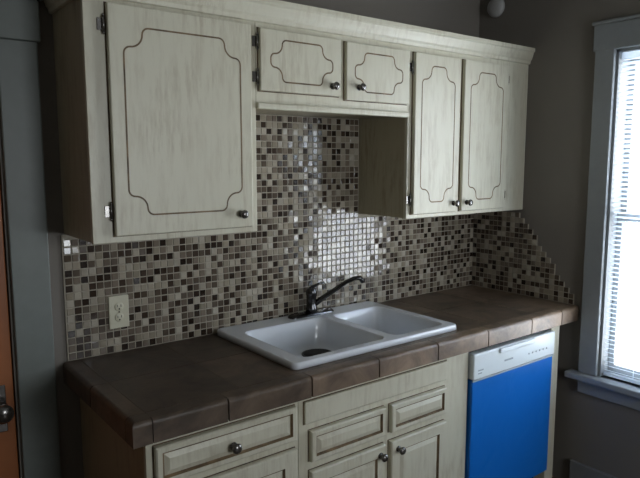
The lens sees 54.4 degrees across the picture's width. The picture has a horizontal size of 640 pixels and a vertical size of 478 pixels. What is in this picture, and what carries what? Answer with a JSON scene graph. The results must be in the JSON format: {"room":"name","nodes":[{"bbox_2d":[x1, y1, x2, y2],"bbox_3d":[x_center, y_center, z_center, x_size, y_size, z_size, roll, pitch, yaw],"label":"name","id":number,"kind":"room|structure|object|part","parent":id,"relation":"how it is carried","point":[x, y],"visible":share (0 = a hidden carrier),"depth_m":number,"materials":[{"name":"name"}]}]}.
{"room":"kitchen","nodes":[
{"label":"kitchen","id":0,"kind":"room"},
{"bbox_2d":[0,0,479,477],"bbox_3d":[-0.690,-0.038,2.372,4.080,2.700,0.140,-6,9,-37],"label":"wall","id":1,"kind":"structure","parent":0,"point":[462,17],"depth_m":2.16,"materials":[{"name":"beige paint"}]},
{"bbox_2d":[0,192,18,477],"bbox_3d":[-1.321,0.392,1.827,0.763,1.965,0.112,-6,9,-37],"label":"door","id":2,"kind":"structure","parent":1,"relation":"in","point":[8,441],"depth_m":2.07,"materials":[{"name":"orange wood"}]},
{"bbox_2d":[0,0,60,477],"bbox_3d":[-1.362,0.307,1.863,1.085,2.145,0.185,-6,9,-37],"label":"trim","id":3,"kind":"structure","parent":1,"relation":"attached to","point":[20,106],"depth_m":2.05,"materials":[{"name":"grey wood"}]},
{"bbox_3d":[-1.362,0.307,1.863,1.085,2.145,0.185,-6,9,-37],"label":"doorway","id":4,"kind":"part","parent":3,"relation":"part of","materials":[{"name":"paint"}]},
{"bbox_2d":[52,0,256,243],"bbox_3d":[-0.537,-0.387,2.120,0.585,0.743,0.368,-6,9,-37],"label":"upper cabinet","id":5,"kind":"object","parent":1,"relation":"attached to","point":[156,106],"visible":0.98,"depth_m":1.97,"materials":[{"name":"paint"}]},
{"bbox_2d":[61,114,473,360],"bbox_3d":[-0.013,-0.097,2.796,2.204,0.888,0.010,-6,9,-37],"label":"tile backsplash","id":6,"kind":"structure","parent":1,"relation":"attached to","point":[310,231],"depth_m":2.66,"materials":[{"name":"tile"}]},
{"bbox_2d":[108,294,128,328],"bbox_3d":[-0.733,0.266,2.269,0.074,0.120,0.011,-6,9,-37],"label":"electrical outlet","id":7,"kind":"object","parent":6,"relation":"attached to","point":[118,306],"visible":1,"depth_m":2.27,"materials":[{"name":"plastic"}]},
{"bbox_2d":[43,0,534,64],"bbox_3d":[0.081,-0.841,2.556,2.228,0.077,0.348,-6,9,-37],"label":"crown molding","id":8,"kind":"structure","parent":1,"relation":"attached to","point":[274,12],"depth_m":2.36,"materials":[{"name":"beige wood"}]},
{"bbox_2d":[252,22,409,118],"bbox_3d":[-0.012,-0.653,2.495,0.769,0.310,0.368,-6,9,-37],"label":"upper cabinet","id":9,"kind":"object","parent":1,"relation":"attached to","point":[298,72],"visible":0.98,"depth_m":2.35,"materials":[{"name":"paint"}]},
{"bbox_2d":[358,46,528,218],"bbox_3d":[0.630,-0.501,3.015,0.856,0.743,0.368,-6,9,-37],"label":"upper cabinet","id":10,"kind":"object","parent":1,"relation":"attached to","point":[459,149],"visible":0.98,"depth_m":2.83,"materials":[{"name":"paint"}]},
{"bbox_2d":[474,0,639,477],"bbox_3d":[2.196,0.027,1.864,0.140,2.700,4.200,-6,9,-37],"label":"wall","id":11,"kind":"structure","parent":0,"point":[602,435],"depth_m":3.03,"materials":[{"name":"beige paint"}]},
{"bbox_2d":[487,0,504,17],"bbox_3d":[0.912,-1.207,3.241,0.030,0.099,0.099,-6,9,-37],"label":"smoke detector","id":12,"kind":"object","parent":11,"relation":"attached to","point":[495,8],"visible":1,"depth_m":3.23,"materials":[{"name":"plastic"}]},
{"bbox_2d":[472,211,573,304],"bbox_3d":[1.046,0.077,3.247,0.010,0.428,0.616,-6,9,-37],"label":"tile backsplash","id":13,"kind":"structure","parent":11,"relation":"attached to","point":[507,257],"depth_m":3.28,"materials":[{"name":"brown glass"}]},
{"bbox_2d":[569,459,616,477],"bbox_3d":[2.334,1.341,1.722,0.018,0.130,3.545,-6,9,-37],"label":"baseboard","id":14,"kind":"structure","parent":11,"relation":"attached to","point":[577,469],"depth_m":3.04,"materials":[{"name":"paint"}]},
{"bbox_2d":[564,14,639,410],"bbox_3d":[1.636,-0.068,2.533,0.200,1.740,1.195,-6,9,-37],"label":"window","id":15,"kind":"structure","parent":11,"relation":"in","point":[611,35],"depth_m":2.88,"materials":[{"name":"paint"}]},
{"bbox_2d":[603,50,639,384],"bbox_3d":[1.625,-0.048,2.530,0.033,1.491,0.879,-6,9,-37],"label":"window blinds","id":16,"kind":"object","parent":15,"relation":"attached to","point":[630,55],"visible":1,"depth_m":2.81,"materials":[{"name":"white plastic"}]},
{"bbox_3d":[0.191,1.495,1.419,4.080,0.100,5.940,-6,9,-37],"label":"floor","id":17,"kind":"structure","parent":0,"visible":0},
{"bbox_2d":[80,398,297,477],"bbox_3d":[-0.451,0.926,2.167,0.524,0.840,0.663,-6,9,-37],"label":"base cabinet","id":18,"kind":"object","parent":17,"relation":"on","point":[264,444],"visible":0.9,"depth_m":1.93,"materials":[{"name":"beige paint"}]},
{"bbox_2d":[63,285,578,448],"bbox_3d":[0.177,0.412,2.598,2.220,0.070,0.652,-6,9,-37],"label":"countertop","id":19,"kind":"structure","parent":18,"relation":"on","point":[148,395],"depth_m":2.13,"materials":[{"name":"tile"}]},
{"bbox_2d":[288,276,364,318],"bbox_3d":[0.019,0.249,2.761,0.357,0.165,0.103,-3,8,-22],"label":"faucet","id":20,"kind":"object","parent":19,"relation":"on","point":[311,309],"visible":1,"depth_m":2.73,"materials":[{"name":"silver metal"}]},
{"bbox_2d":[217,301,455,369],"bbox_3d":[0.076,0.433,2.562,0.838,0.150,0.556,-6,9,-37],"label":"sink","id":21,"kind":"object","parent":19,"relation":"in","point":[359,328],"visible":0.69,"depth_m":2.60,"materials":[{"name":"white ceramic"}]},
{"bbox_2d":[298,352,467,477],"bbox_3d":[0.103,0.872,2.591,0.871,0.840,0.663,-6,9,-37],"label":"base cabinet","id":22,"kind":"object","parent":17,"relation":"on","point":[411,423],"visible":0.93,"depth_m":2.33,"materials":[{"name":"paint"}]},
{"bbox_2d":[465,329,554,477],"bbox_3d":[0.697,0.820,3.030,0.596,0.832,0.596,-6,9,-37],"label":"dishwasher","id":23,"kind":"object","parent":17,"relation":"on","point":[509,383],"visible":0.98,"depth_m":2.78,"materials":[{"name":"blue"}]},
{"bbox_2d":[533,326,559,477],"bbox_3d":[0.960,0.788,3.244,0.070,0.840,0.550,-6,9,-37],"label":"filler panel","id":24,"kind":"object","parent":17,"relation":"on","point":[547,473],"visible":0.03,"depth_m":3.04,"materials":[{"name":"beige paint"}]}
]}

